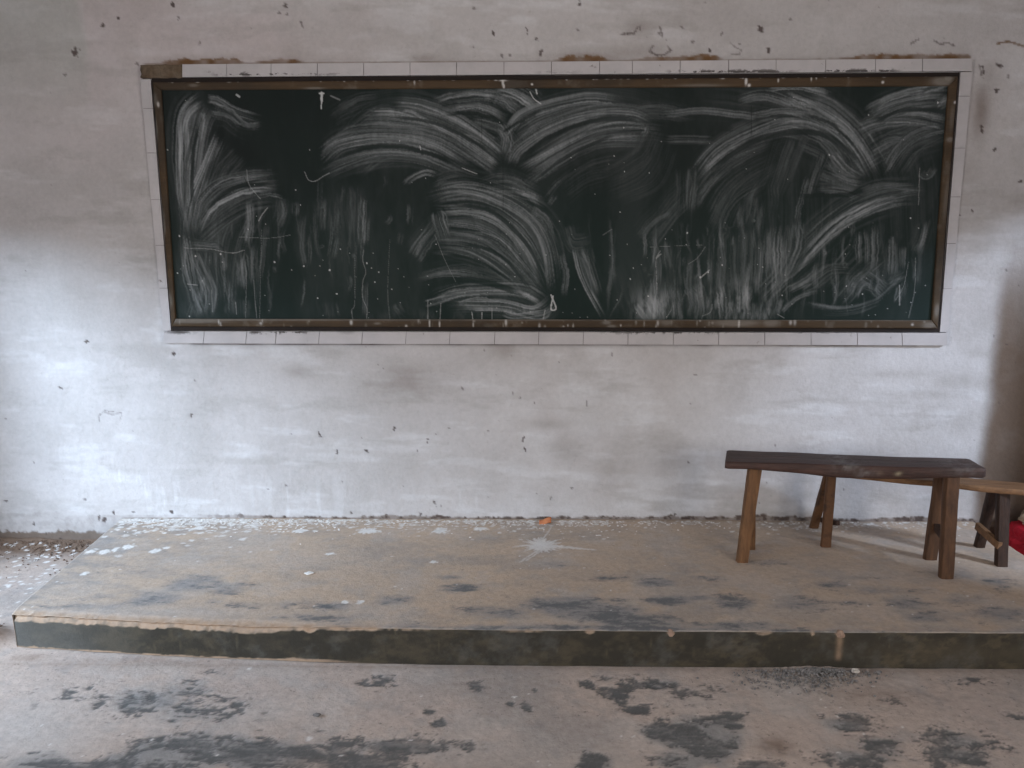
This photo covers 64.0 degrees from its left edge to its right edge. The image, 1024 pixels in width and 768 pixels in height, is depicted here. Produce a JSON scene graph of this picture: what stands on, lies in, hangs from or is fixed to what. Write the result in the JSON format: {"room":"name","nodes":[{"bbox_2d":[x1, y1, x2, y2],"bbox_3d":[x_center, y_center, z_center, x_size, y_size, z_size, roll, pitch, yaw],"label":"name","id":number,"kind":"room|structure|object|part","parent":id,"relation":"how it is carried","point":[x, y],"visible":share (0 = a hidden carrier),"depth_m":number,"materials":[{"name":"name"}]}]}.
{"room":"classroom","nodes":[
{"label":"classroom","id":0,"kind":"room"},
{"bbox_2d":[0,0,1023,539],"bbox_3d":[-0.027,-0.761,3.825,6.140,3.320,0.018,0,11,1],"label":"wall","id":1,"kind":"structure","parent":0,"point":[104,421],"depth_m":3.96,"materials":[{"name":"paint"}]},
{"bbox_2d":[140,80,171,330],"bbox_3d":[-1.662,-0.820,3.838,0.048,1.150,0.015,0,11,1],"label":"trim","id":2,"kind":"structure","parent":1,"relation":"attached to","point":[146,85],"depth_m":3.82,"materials":[{"name":"white tile"}]},
{"bbox_2d":[140,64,182,78],"bbox_3d":[-1.585,-1.415,3.717,0.195,0.062,0.026,0,11,1],"label":"trim","id":3,"kind":"structure","parent":1,"relation":"attached to","point":[147,71],"depth_m":3.71,"materials":[{"name":"brown wood"}]},
{"bbox_2d":[163,331,946,344],"bbox_3d":[0.190,-0.220,3.917,3.743,0.066,0.022,0,11,1],"label":"trim","id":4,"kind":"structure","parent":1,"relation":"attached to","point":[225,337],"depth_m":3.91,"materials":[{"name":"white tile"}]},
{"bbox_2d":[152,72,958,331],"bbox_3d":[0.189,-0.820,3.801,3.649,1.164,0.039,0,11,1],"label":"blackboard","id":5,"kind":"object","parent":1,"relation":"attached to","point":[791,202],"visible":1,"depth_m":3.79,"materials":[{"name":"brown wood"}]},
{"bbox_3d":[-1.610,-0.821,3.824,0.041,1.110,0.017,0,11,1],"label":"frame rail","id":6,"kind":"part","parent":5,"relation":"part of","materials":[{"name":"brown wood"}]},
{"bbox_3d":[0.187,-0.287,3.894,3.634,0.045,0.017,0,11,1],"label":"frame rail","id":7,"kind":"part","parent":5,"relation":"part of","materials":[{"name":"brown wood"}]},
{"bbox_3d":[0.177,-1.351,3.686,3.609,0.040,0.017,0,11,1],"label":"frame rail","id":8,"kind":"part","parent":5,"relation":"part of","materials":[{"name":"brown wood"}]},
{"bbox_3d":[1.974,-0.815,3.757,0.056,1.126,0.017,0,11,1],"label":"frame rail","id":9,"kind":"part","parent":5,"relation":"part of","materials":[{"name":"brown wood"}]},
{"bbox_2d":[182,58,971,77],"bbox_3d":[0.276,-1.417,3.680,3.538,0.060,0.022,0,11,1],"label":"trim","id":10,"kind":"structure","parent":1,"relation":"attached to","point":[835,65],"depth_m":3.67,"materials":[{"name":"white tile"}]},
{"bbox_2d":[939,72,971,331],"bbox_3d":[2.028,-0.818,3.768,0.060,1.168,0.015,0,11,1],"label":"trim","id":11,"kind":"structure","parent":1,"relation":"attached to","point":[965,78],"depth_m":3.75,"materials":[{"name":"white tile"}]},
{"bbox_2d":[0,537,1023,767],"bbox_3d":[-0.104,1.630,-0.094,6.140,0.056,8.644,0,11,1],"label":"floor","id":12,"kind":"structure","parent":0,"point":[60,708],"depth_m":2.74,"materials":[{"name":"concrete"}]},
{"bbox_2d":[0,540,92,626],"bbox_3d":[-2.508,0.902,3.614,0.976,0.056,1.130,0,11,1],"label":"rubble","id":13,"kind":"object","parent":12,"relation":"on","point":[86,544],"visible":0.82,"depth_m":4.09,"materials":[{"name":"grey gravel"}]},
{"bbox_2d":[12,518,1023,668],"bbox_3d":[0.153,0.856,3.560,4.266,0.148,1.158,0,11,1],"label":"platform","id":14,"kind":"object","parent":12,"relation":"on","point":[526,594],"depth_m":3.26,"materials":[{"name":"concrete"}]},
{"bbox_2d":[123,519,965,543],"bbox_3d":[0.148,0.711,3.928,4.160,0.004,0.327,0,11,1],"label":"flakes","id":15,"kind":"object","parent":14,"relation":"on","point":[291,521],"visible":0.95,"depth_m":4.06,"materials":[{"name":"white paint"}]},
{"bbox_2d":[539,517,550,524],"bbox_3d":[0.164,0.678,4.049,0.073,0.030,0.030,-4,12,-17],"label":"paper scrap","id":16,"kind":"object","parent":14,"relation":"on","point":[548,519],"visible":1,"depth_m":4.05,"materials":[{"name":"orange paper"}]},
{"bbox_3d":[0.580,0.908,2.993,0.034,0.032,0.026,0,11,1],"label":"edge stone","id":17,"kind":"part","parent":14,"relation":"part of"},
{"bbox_3d":[1.194,0.909,2.980,0.033,0.033,0.026,6,13,28],"label":"edge stone","id":18,"kind":"part","parent":14,"relation":"part of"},
{"bbox_2d":[725,450,985,579],"bbox_3d":[1.443,0.555,3.536,1.059,0.458,0.249,1,11,8],"label":"bench","id":19,"kind":"object","parent":14,"relation":"on","point":[946,473],"visible":1,"depth_m":3.48,"materials":[{"name":"brown wood"}]},
{"bbox_3d":[1.033,0.558,3.573,0.104,0.438,0.090,0,11,1],"label":"leg","id":20,"kind":"part","parent":19,"relation":"part of","materials":[{"name":"brown wood"}]},
{"bbox_3d":[1.074,0.538,3.677,0.059,0.438,0.053,0,11,1],"label":"leg","id":21,"kind":"part","parent":19,"relation":"part of","materials":[{"name":"brown wood"}]},
{"bbox_3d":[1.444,0.352,3.541,1.060,0.062,0.199,1,11,6],"label":"seat","id":22,"kind":"part","parent":19,"relation":"part of","materials":[{"name":"brown wood"}]},
{"bbox_3d":[1.844,0.565,3.563,0.064,0.426,0.058,0,11,1],"label":"leg","id":23,"kind":"part","parent":19,"relation":"part of","materials":[{"name":"brown wood"}]},
{"bbox_3d":[1.828,0.590,3.433,0.060,0.426,0.151,3,12,17],"label":"leg","id":24,"kind":"part","parent":19,"relation":"part of","materials":[{"name":"brown wood"}]},
{"bbox_2d":[809,476,1023,566],"bbox_3d":[1.851,0.578,3.697,0.960,0.348,0.270,4,12,19],"label":"bench","id":25,"kind":"object","parent":14,"relation":"on","point":[997,497],"visible":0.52,"depth_m":3.60,"materials":[{"name":"beige wood"}]},
{"bbox_3d":[1.468,0.551,3.895,0.046,0.326,0.154,0,11,1],"label":"leg","id":26,"kind":"part","parent":25,"relation":"part of","materials":[{"name":"brown wood"}]},
{"bbox_3d":[1.451,0.578,3.760,0.047,0.326,0.119,5,12,22],"label":"leg","id":27,"kind":"part","parent":25,"relation":"part of","materials":[{"name":"brown wood"}]},
{"bbox_3d":[1.843,0.426,3.645,0.958,0.031,0.119,4,12,21],"label":"seat","id":28,"kind":"part","parent":25,"relation":"part of","materials":[{"name":"beige wood"}]},
{"bbox_3d":[2.117,0.596,3.659,0.044,0.326,0.168,3,12,17],"label":"leg","id":29,"kind":"part","parent":25,"relation":"part of","materials":[{"name":"brown wood"}]},
{"bbox_3d":[2.108,0.621,3.531,0.052,0.326,0.082,0,11,1],"label":"leg","id":30,"kind":"part","parent":25,"relation":"part of","materials":[{"name":"brown wood"}]},
{"bbox_2d":[1009,510,1023,554],"bbox_3d":[2.528,0.728,3.871,0.370,0.271,0.325,0,11,1],"label":"cloth bundle","id":31,"kind":"object","parent":14,"relation":"on","point":[1016,528],"visible":0.7,"depth_m":3.86,"materials":[{"name":"red fabric"}]},
{"bbox_2d":[666,667,922,696],"bbox_3d":[0.995,1.052,2.906,0.900,0.020,0.178,0,11,1],"label":"gravel","id":32,"kind":"object","parent":12,"relation":"on","point":[814,670],"visible":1,"depth_m":2.95,"materials":[{"name":"grey gravel"}]},
{"bbox_2d":[851,668,859,673],"bbox_3d":[1.239,1.035,2.958,0.031,0.018,0.025,0,11,1],"label":"pebble","id":33,"kind":"object","parent":12,"relation":"on","point":[853,670],"visible":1,"depth_m":2.95,"materials":[{"name":"stone"}]}
]}

